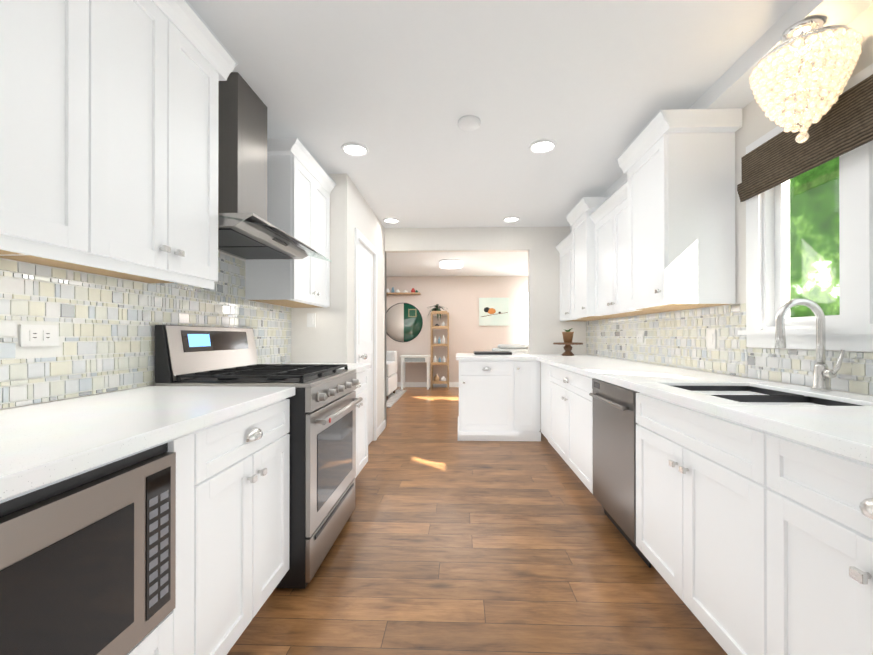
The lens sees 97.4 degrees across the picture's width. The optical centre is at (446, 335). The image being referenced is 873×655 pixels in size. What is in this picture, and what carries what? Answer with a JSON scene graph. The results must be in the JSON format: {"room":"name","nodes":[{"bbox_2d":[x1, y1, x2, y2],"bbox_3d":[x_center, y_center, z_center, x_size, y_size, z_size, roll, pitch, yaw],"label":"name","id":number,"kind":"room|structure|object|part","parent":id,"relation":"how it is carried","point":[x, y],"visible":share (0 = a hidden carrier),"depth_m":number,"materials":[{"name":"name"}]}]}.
{"room":"kitchen","nodes":[
{"label":"kitchen","id":0,"kind":"room"},
{"bbox_2d":[0,250,290,409],"bbox_3d":[-1.432,-0.100,0.801,0.120,2.480,4.760,0,0,2],"label":"wall","id":1,"kind":"structure","parent":0,"point":[221,252],"depth_m":1.50,"materials":[{"name":"beige paint"}]},
{"bbox_2d":[0,0,119,263],"bbox_3d":[-1.204,-0.744,0.735,0.319,1.016,0.883,0,0,2],"label":"upper cabinet","id":2,"kind":"object","parent":1,"relation":"attached to","point":[60,59],"depth_m":1.04,"materials":[{"name":"white paint"}]},
{"bbox_2d":[40,0,223,287],"bbox_3d":[-1.183,-0.742,1.382,0.319,1.016,0.656,0,0,2],"label":"upper cabinet","id":3,"kind":"object","parent":1,"relation":"attached to","point":[171,70],"depth_m":1.41,"materials":[{"name":"white paint"}]},
{"bbox_2d":[0,252,290,408],"bbox_3d":[-1.329,-0.127,1.796,0.018,0.705,2.756,0,0,2],"label":"tile backsplash","id":4,"kind":"structure","parent":1,"relation":"attached to","point":[64,334],"depth_m":1.47,"materials":[{"name":"tile"}]},
{"bbox_2d":[218,72,330,261],"bbox_3d":[-1.033,-0.901,2.094,0.570,0.865,0.749,0,0,2],"label":"range hood","id":5,"kind":"object","parent":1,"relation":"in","point":[247,230],"visible":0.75,"depth_m":1.98,"materials":[{"name":"silver metal"}]},
{"bbox_2d":[291,174,385,440],"bbox_3d":[-1.090,-0.091,4.032,0.590,2.480,1.720,0,0,2],"label":"wall","id":6,"kind":"structure","parent":0,"point":[329,338],"depth_m":3.17,"materials":[{"name":"beige paint"}]},
{"bbox_2d":[246,140,331,307],"bbox_3d":[-1.135,-0.738,2.827,0.319,1.016,0.687,0,0,2],"label":"upper cabinet","id":7,"kind":"object","parent":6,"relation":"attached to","point":[298,194],"depth_m":2.52,"materials":[{"name":"white paint"}]},
{"bbox_2d":[307,313,315,326],"bbox_3d":[-1.119,-0.124,3.167,0.070,0.114,0.010,0,0,2],"label":"light switch","id":8,"kind":"object","parent":6,"relation":"attached to","point":[311,319],"visible":1,"depth_m":3.17,"materials":[{"name":"plastic"}]},
{"bbox_2d":[354,227,376,444],"bbox_3d":[-0.783,0.098,3.821,0.127,2.100,0.860,0,0,2],"label":"door","id":9,"kind":"structure","parent":6,"relation":"attached to","point":[363,303],"depth_m":3.88,"materials":[{"name":"white wood"}]},
{"bbox_2d":[377,420,385,437],"bbox_3d":[-0.773,1.100,4.503,0.012,0.100,0.510,0,0,2],"label":"baseboard","id":10,"kind":"structure","parent":6,"relation":"attached to","point":[381,427],"depth_m":4.51,"materials":[{"name":"white wood"}]},
{"bbox_2d":[386,276,527,381],"bbox_3d":[-0.163,-0.079,8.644,6.840,2.480,0.120,0,0,2],"label":"wall","id":11,"kind":"structure","parent":0,"point":[457,298],"depth_m":8.56,"materials":[{"name":"paint"}]},
{"bbox_2d":[386,292,420,294],"bbox_3d":[-1.002,-0.924,8.528,0.830,0.030,0.168,0,0,2],"label":"wall shelf","id":12,"kind":"object","parent":11,"relation":"attached to","point":[411,293],"visible":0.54,"depth_m":8.45,"materials":[{"name":"brown wood"}]},
{"bbox_2d":[386,287,417,292],"bbox_3d":[-1.000,-1.000,8.524,0.735,0.120,0.120,0,0,2],"label":"decor","id":13,"kind":"object","parent":12,"relation":"on","point":[397,291],"visible":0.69,"depth_m":8.49,"materials":[{"name":"white ceramic"}]},
{"bbox_2d":[386,303,422,341],"bbox_3d":[-0.979,-0.286,8.601,0.888,0.888,0.016,0,0,2],"label":"round wall mirror","id":14,"kind":"object","parent":11,"relation":"attached to","point":[404,322],"visible":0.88,"depth_m":8.60,"materials":[{"name":"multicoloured mirror"}]},
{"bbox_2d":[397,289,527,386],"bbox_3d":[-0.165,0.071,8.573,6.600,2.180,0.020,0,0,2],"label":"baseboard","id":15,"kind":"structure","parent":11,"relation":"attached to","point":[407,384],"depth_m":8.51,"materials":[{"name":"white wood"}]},
{"bbox_2d":[479,298,508,325],"bbox_3d":[1.054,-0.523,8.520,0.670,0.620,0.045,0,0,2],"label":"framed picture","id":16,"kind":"object","parent":11,"relation":"attached to","point":[493,311],"visible":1,"depth_m":8.51,"materials":[{"name":"white paper"}]},
{"bbox_2d":[525,293,527,343],"bbox_3d":[2.238,-0.064,8.629,1.000,1.750,0.010,0,0,2],"label":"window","id":17,"kind":"structure","parent":11,"relation":"in","point":[526,320],"depth_m":8.64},
{"bbox_2d":[227,387,727,654],"bbox_3d":[-0.333,1.197,3.483,6.600,0.100,10.440,0,0,2],"label":"floor","id":18,"kind":"structure","parent":0,"point":[446,542],"depth_m":1.86,"materials":[{"name":"brown wood"}]},
{"bbox_2d":[0,424,219,654],"bbox_3d":[-1.037,0.702,0.754,0.648,0.876,0.809,0,0,2],"label":"base cabinet","id":19,"kind":"object","parent":18,"relation":"on","point":[150,520],"depth_m":0.84,"materials":[{"name":"white paint"}]},
{"bbox_3d":[-0.905,0.507,0.702,0.380,0.405,0.610,0,0,2],"label":"microwave drawer","id":20,"kind":"part","parent":19,"relation":"part of","materials":[{"name":"silver metal"}]},
{"bbox_2d":[0,386,294,503],"bbox_3d":[-1.021,0.244,1.019,0.662,0.038,1.375,0,0,2],"label":"countertop","id":21,"kind":"structure","parent":19,"relation":"on","point":[41,445],"depth_m":0.98,"materials":[{"name":"white stone"}]},
{"bbox_2d":[220,400,289,654],"bbox_3d":[-1.015,0.704,1.401,0.648,0.876,0.609,0,0,2],"label":"base cabinet","id":22,"kind":"object","parent":18,"relation":"on","point":[255,447],"depth_m":1.38,"materials":[{"name":"white paint"}]},
{"bbox_2d":[155,325,362,588],"bbox_3d":[-0.916,0.538,2.086,0.766,1.170,0.755,0,0,2],"label":"range","id":23,"kind":"object","parent":18,"relation":"on","point":[324,400],"visible":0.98,"depth_m":1.84,"materials":[{"name":"silver metal"}]},
{"bbox_2d":[354,368,368,477],"bbox_3d":[-0.974,0.708,2.816,0.638,0.876,0.692,0,0,2],"label":"base cabinet","id":24,"kind":"object","parent":18,"relation":"on","point":[361,389],"depth_m":2.97,"materials":[{"name":"white paint"}]},
{"bbox_2d":[339,364,370,371],"bbox_3d":[-0.962,0.249,2.816,0.662,0.038,0.691,0,0,2],"label":"countertop","id":25,"kind":"structure","parent":24,"relation":"on","point":[359,367],"depth_m":2.92,"materials":[{"name":"white stone"}]},
{"bbox_2d":[386,390,406,407],"bbox_3d":[-2.039,1.151,7.116,2.350,0.012,1.950,0,0,2],"label":"area rug","id":26,"kind":"object","parent":18,"relation":"on","point":[392,399],"visible":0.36,"depth_m":7.05,"materials":[{"name":"white fabric"}]},
{"bbox_2d":[386,351,396,399],"bbox_3d":[-2.052,0.726,7.168,2.120,0.837,0.950,0,0,2],"label":"sofa","id":27,"kind":"object","parent":26,"relation":"on","point":[391,371],"visible":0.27,"depth_m":7.15,"materials":[{"name":"fabric"}]},
{"bbox_2d":[400,355,430,389],"bbox_3d":[-0.672,0.801,8.348,0.640,0.720,0.420,0,0,2],"label":"console table","id":28,"kind":"object","parent":18,"relation":"on","point":[415,358],"visible":0.96,"depth_m":8.17,"materials":[{"name":"white wood"}]},
{"bbox_2d":[427,304,448,388],"bbox_3d":[-0.193,0.247,8.321,0.528,1.827,0.506,0,0,2],"label":"shelf unit","id":29,"kind":"object","parent":18,"relation":"on","point":[437,311],"visible":1,"depth_m":8.21,"materials":[{"name":"brown wood"}]},
{"bbox_2d":[427,304,446,318],"bbox_3d":[-0.193,-0.484,8.323,0.528,0.365,0.506,0,0,2],"label":"plant","id":30,"kind":"object","parent":29,"relation":"on","point":[435,311],"depth_m":8.25,"materials":[{"name":"green plant"}]},
{"bbox_2d":[460,360,539,440],"bbox_3d":[0.594,0.712,4.488,0.872,0.875,0.652,0,0,2],"label":"base cabinet","id":31,"kind":"object","parent":18,"relation":"on","point":[500,399],"depth_m":4.18,"materials":[{"name":"white paint"}]},
{"bbox_2d":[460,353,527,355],"bbox_3d":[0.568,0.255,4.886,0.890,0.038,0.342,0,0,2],"label":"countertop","id":32,"kind":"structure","parent":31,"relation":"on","point":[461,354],"depth_m":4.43,"materials":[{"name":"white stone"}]},
{"bbox_2d":[474,351,511,354],"bbox_3d":[0.566,0.221,4.787,0.450,0.030,0.340,0,0,2],"label":"tray","id":33,"kind":"object","parent":32,"relation":"on","point":[492,353],"visible":0.98,"depth_m":4.62,"materials":[{"name":"metal"}]},
{"bbox_2d":[456,353,535,359],"bbox_3d":[0.897,0.253,4.422,1.578,0.038,0.563,0,0,2],"label":"countertop","id":34,"kind":"structure","parent":31,"relation":"on","point":[458,357],"depth_m":4.16,"materials":[{"name":"white stone"}]},
{"bbox_2d":[553,342,582,355],"bbox_3d":[1.399,0.160,4.429,0.330,0.148,0.330,0,0,2],"label":"plant stand","id":35,"kind":"object","parent":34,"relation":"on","point":[567,347],"visible":0.94,"depth_m":4.38,"materials":[{"name":"brown wood"}]},
{"bbox_2d":[562,328,573,342],"bbox_3d":[1.403,0.002,4.427,0.145,0.168,0.137,0,0,2],"label":"plant pot","id":36,"kind":"object","parent":35,"relation":"on","point":[567,336],"visible":1,"depth_m":4.39,"materials":[{"name":"brown ceramic"}]},
{"bbox_2d":[473,344,527,353],"bbox_3d":[1.344,0.644,5.798,1.900,1.020,0.965,0,0,2],"label":"sofa","id":37,"kind":"object","parent":18,"relation":"on","point":[517,348],"visible":0.12,"depth_m":5.35,"materials":[{"name":"fabric"}]},
{"bbox_2d":[492,344,527,353],"bbox_3d":[0.954,0.368,5.474,0.600,0.470,0.290,0,0,2],"label":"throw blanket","id":38,"kind":"object","parent":37,"relation":"on","point":[514,348],"depth_m":5.35,"materials":[{"name":"white fabric"}]},
{"bbox_2d":[540,364,547,440],"bbox_3d":[1.330,0.710,3.884,0.678,0.875,0.532,0,0,2],"label":"base cabinet","id":39,"kind":"object","parent":18,"relation":"on","point":[544,367],"depth_m":3.98,"materials":[{"name":"white paint"}]},
{"bbox_2d":[548,364,583,483],"bbox_3d":[1.302,0.708,3.077,0.680,0.875,1.207,0,0,2],"label":"base cabinet","id":40,"kind":"object","parent":18,"relation":"on","point":[565,389],"depth_m":3.06,"materials":[{"name":"white paint"}]},
{"bbox_2d":[584,376,631,545],"bbox_3d":[1.272,0.706,2.174,0.680,0.875,0.730,0,0,2],"label":"base cabinet","id":41,"kind":"object","parent":18,"relation":"on","point":[607,408],"depth_m":2.19,"materials":[{"name":"white paint"}]},
{"bbox_2d":[589,378,650,567],"bbox_3d":[1.254,0.709,2.174,0.718,0.870,0.595,0,0,2],"label":"dishwasher","id":42,"kind":"object","parent":41,"relation":"in","point":[614,433],"depth_m":2.10,"materials":[{"name":"silver metal"}]},
{"bbox_2d":[632,392,739,654],"bbox_3d":[1.248,0.704,1.441,0.680,0.875,0.864,0,0,2],"label":"base cabinet","id":43,"kind":"object","parent":18,"relation":"on","point":[738,511],"depth_m":1.43,"materials":[{"name":"white paint"}]},
{"bbox_2d":[740,424,872,654],"bbox_3d":[1.226,0.702,0.761,0.680,0.875,0.746,0,0,2],"label":"base cabinet","id":44,"kind":"object","parent":18,"relation":"on","point":[806,514],"depth_m":0.97,"materials":[{"name":"white paint"}]},
{"bbox_2d":[536,356,872,467],"bbox_3d":[1.251,0.247,1.955,0.708,0.038,4.345,0,0,2],"label":"countertop","id":45,"kind":"structure","parent":44,"relation":"on","point":[846,430],"depth_m":1.29,"materials":[{"name":"white stone"}]},
{"bbox_2d":[676,384,851,403],"bbox_3d":[1.223,0.357,1.543,0.436,0.228,0.616,0,0,2],"label":"sink","id":46,"kind":"object","parent":45,"relation":"in","point":[749,393],"depth_m":1.56,"materials":[{"name":"black metal"}]},
{"bbox_2d":[775,298,844,391],"bbox_3d":[1.444,0.037,1.543,0.219,0.379,0.106,0,0,2],"label":"faucet","id":47,"kind":"object","parent":45,"relation":"on","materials":[{"name":"silver metal"}]},
{"bbox_2d":[385,226,586,428],"bbox_3d":[-0.879,-0.089,4.825,5.420,2.480,0.120,0,0,2],"label":"wall","id":48,"kind":"structure","parent":0,"point":[546,326],"depth_m":4.70,"materials":[{"name":"beige paint"}]},
{"bbox_2d":[187,0,797,276],"bbox_3d":[-0.333,-1.383,3.490,6.600,0.100,10.440,0,0,2],"label":"ceiling","id":49,"kind":"structure","parent":0,"point":[398,89],"depth_m":2.06,"materials":[{"name":"paint"}]},
{"bbox_2d":[341,142,368,156],"bbox_3d":[-0.657,-1.332,2.750,0.193,0.021,0.193,0,0,-4],"label":"recessed light","id":50,"kind":"object","parent":49,"relation":"in","point":[354,149],"depth_m":2.75,"materials":[{"name":"white plastic"}]},
{"bbox_2d":[383,218,399,223],"bbox_3d":[-0.642,-1.327,4.441,0.193,0.021,0.193,0,0,-4],"label":"recessed light","id":51,"kind":"object","parent":49,"relation":"in","point":[387,220],"depth_m":4.44,"materials":[{"name":"white plastic"}]},
{"bbox_2d":[439,259,462,268],"bbox_3d":[0.079,-1.273,6.878,0.430,0.100,0.430,0,0,2],"label":"light","id":52,"kind":"object","parent":49,"relation":"attached to","point":[451,263],"visible":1,"depth_m":6.74,"materials":[{"name":"white plastic"}]},
{"bbox_2d":[458,115,480,130],"bbox_3d":[0.141,-1.318,2.398,0.140,0.034,0.140,0,0,2],"label":"smoke detector","id":53,"kind":"object","parent":49,"relation":"attached to","point":[469,123],"visible":1,"depth_m":2.36,"materials":[{"name":"white plastic"}]},
{"bbox_2d":[503,216,519,222],"bbox_3d":[0.740,-1.327,4.395,0.193,0.021,0.193,0,0,-4],"label":"recessed light","id":54,"kind":"object","parent":49,"relation":"in","point":[508,219],"depth_m":4.40,"materials":[{"name":"white plastic"}]},
{"bbox_2d":[529,139,556,153],"bbox_3d":[0.676,-1.332,2.706,0.193,0.021,0.193,0,0,-4],"label":"recessed light","id":55,"kind":"object","parent":49,"relation":"in","point":[541,146],"depth_m":2.70,"materials":[{"name":"white plastic"}]},
{"bbox_2d":[570,0,872,232],"bbox_3d":[1.503,-1.291,1.508,0.200,0.095,6.360,0,0,2],"label":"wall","id":56,"kind":"structure","parent":49,"relation":"attached to","point":[729,88],"depth_m":1.74,"materials":[{"name":"paint"}]},
{"bbox_2d":[749,16,863,143],"bbox_3d":[1.444,-1.012,1.559,0.341,0.461,0.341,0,0,2],"label":"crystal chandelier","id":57,"kind":"object","parent":56,"relation":"hanging from","point":[793,96],"visible":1,"depth_m":1.49,"materials":[{"name":"clear glass"}]},
{"bbox_2d":[587,4,872,395],"bbox_3d":[1.663,-0.098,1.500,0.120,2.480,6.360,0,0,2],"label":"wall","id":58,"kind":"structure","parent":0,"point":[757,123],"depth_m":2.07,"materials":[{"name":"beige paint"}]},
{"bbox_2d":[556,240,591,320],"bbox_3d":[1.525,-0.624,4.301,0.319,0.906,0.767,0,0,2],"label":"upper cabinet","id":59,"kind":"object","parent":58,"relation":"attached to","point":[563,250],"depth_m":4.50,"materials":[{"name":"white paint"}]},
{"bbox_2d":[568,196,626,319],"bbox_3d":[1.469,-0.703,3.694,0.390,1.060,0.573,0,0,2],"label":"upper cabinet","id":60,"kind":"object","parent":58,"relation":"attached to","point":[582,218],"depth_m":3.59,"materials":[{"name":"white paint"}]},
{"bbox_2d":[596,192,660,315],"bbox_3d":[1.484,-0.627,3.048,0.319,0.906,0.840,0,0,2],"label":"upper cabinet","id":61,"kind":"object","parent":58,"relation":"attached to","point":[608,215],"depth_m":3.17,"materials":[{"name":"white paint"}]},
{"bbox_2d":[620,108,739,311],"bbox_3d":[1.427,-0.706,2.420,0.390,1.060,0.542,0,0,2],"label":"upper cabinet","id":62,"kind":"object","parent":58,"relation":"attached to","point":[677,197],"depth_m":2.15,"materials":[{"name":"white paint"}]},
{"bbox_2d":[586,303,872,394],"bbox_3d":[1.621,0.027,2.349,0.018,0.400,4.656,0,0,2],"label":"tile backsplash","id":63,"kind":"structure","parent":58,"relation":"attached to","point":[708,339],"depth_m":2.34,"materials":[{"name":"tile"}]},
{"bbox_2d":[738,63,872,351],"bbox_3d":[1.622,-0.474,1.067,0.168,1.070,2.010,0,0,2],"label":"window","id":64,"kind":"structure","parent":58,"relation":"in","point":[768,263],"depth_m":1.69,"materials":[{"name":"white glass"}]},
{"bbox_2d":[737,74,872,201],"bbox_3d":[1.548,-0.839,1.070,0.036,0.240,1.990,0,0,2],"label":"window shade","id":65,"kind":"object","parent":64,"relation":"attached to","point":[843,125],"visible":1,"depth_m":1.63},
{"label":"outside","id":66,"kind":"structure","parent":0,"visible":0},
{"bbox_2d":[790,157,839,317],"bbox_3d":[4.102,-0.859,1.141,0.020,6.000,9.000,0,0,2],"label":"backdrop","id":67,"kind":"structure","parent":66,"point":[813,229],"depth_m":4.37,"materials":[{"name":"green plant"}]}
]}

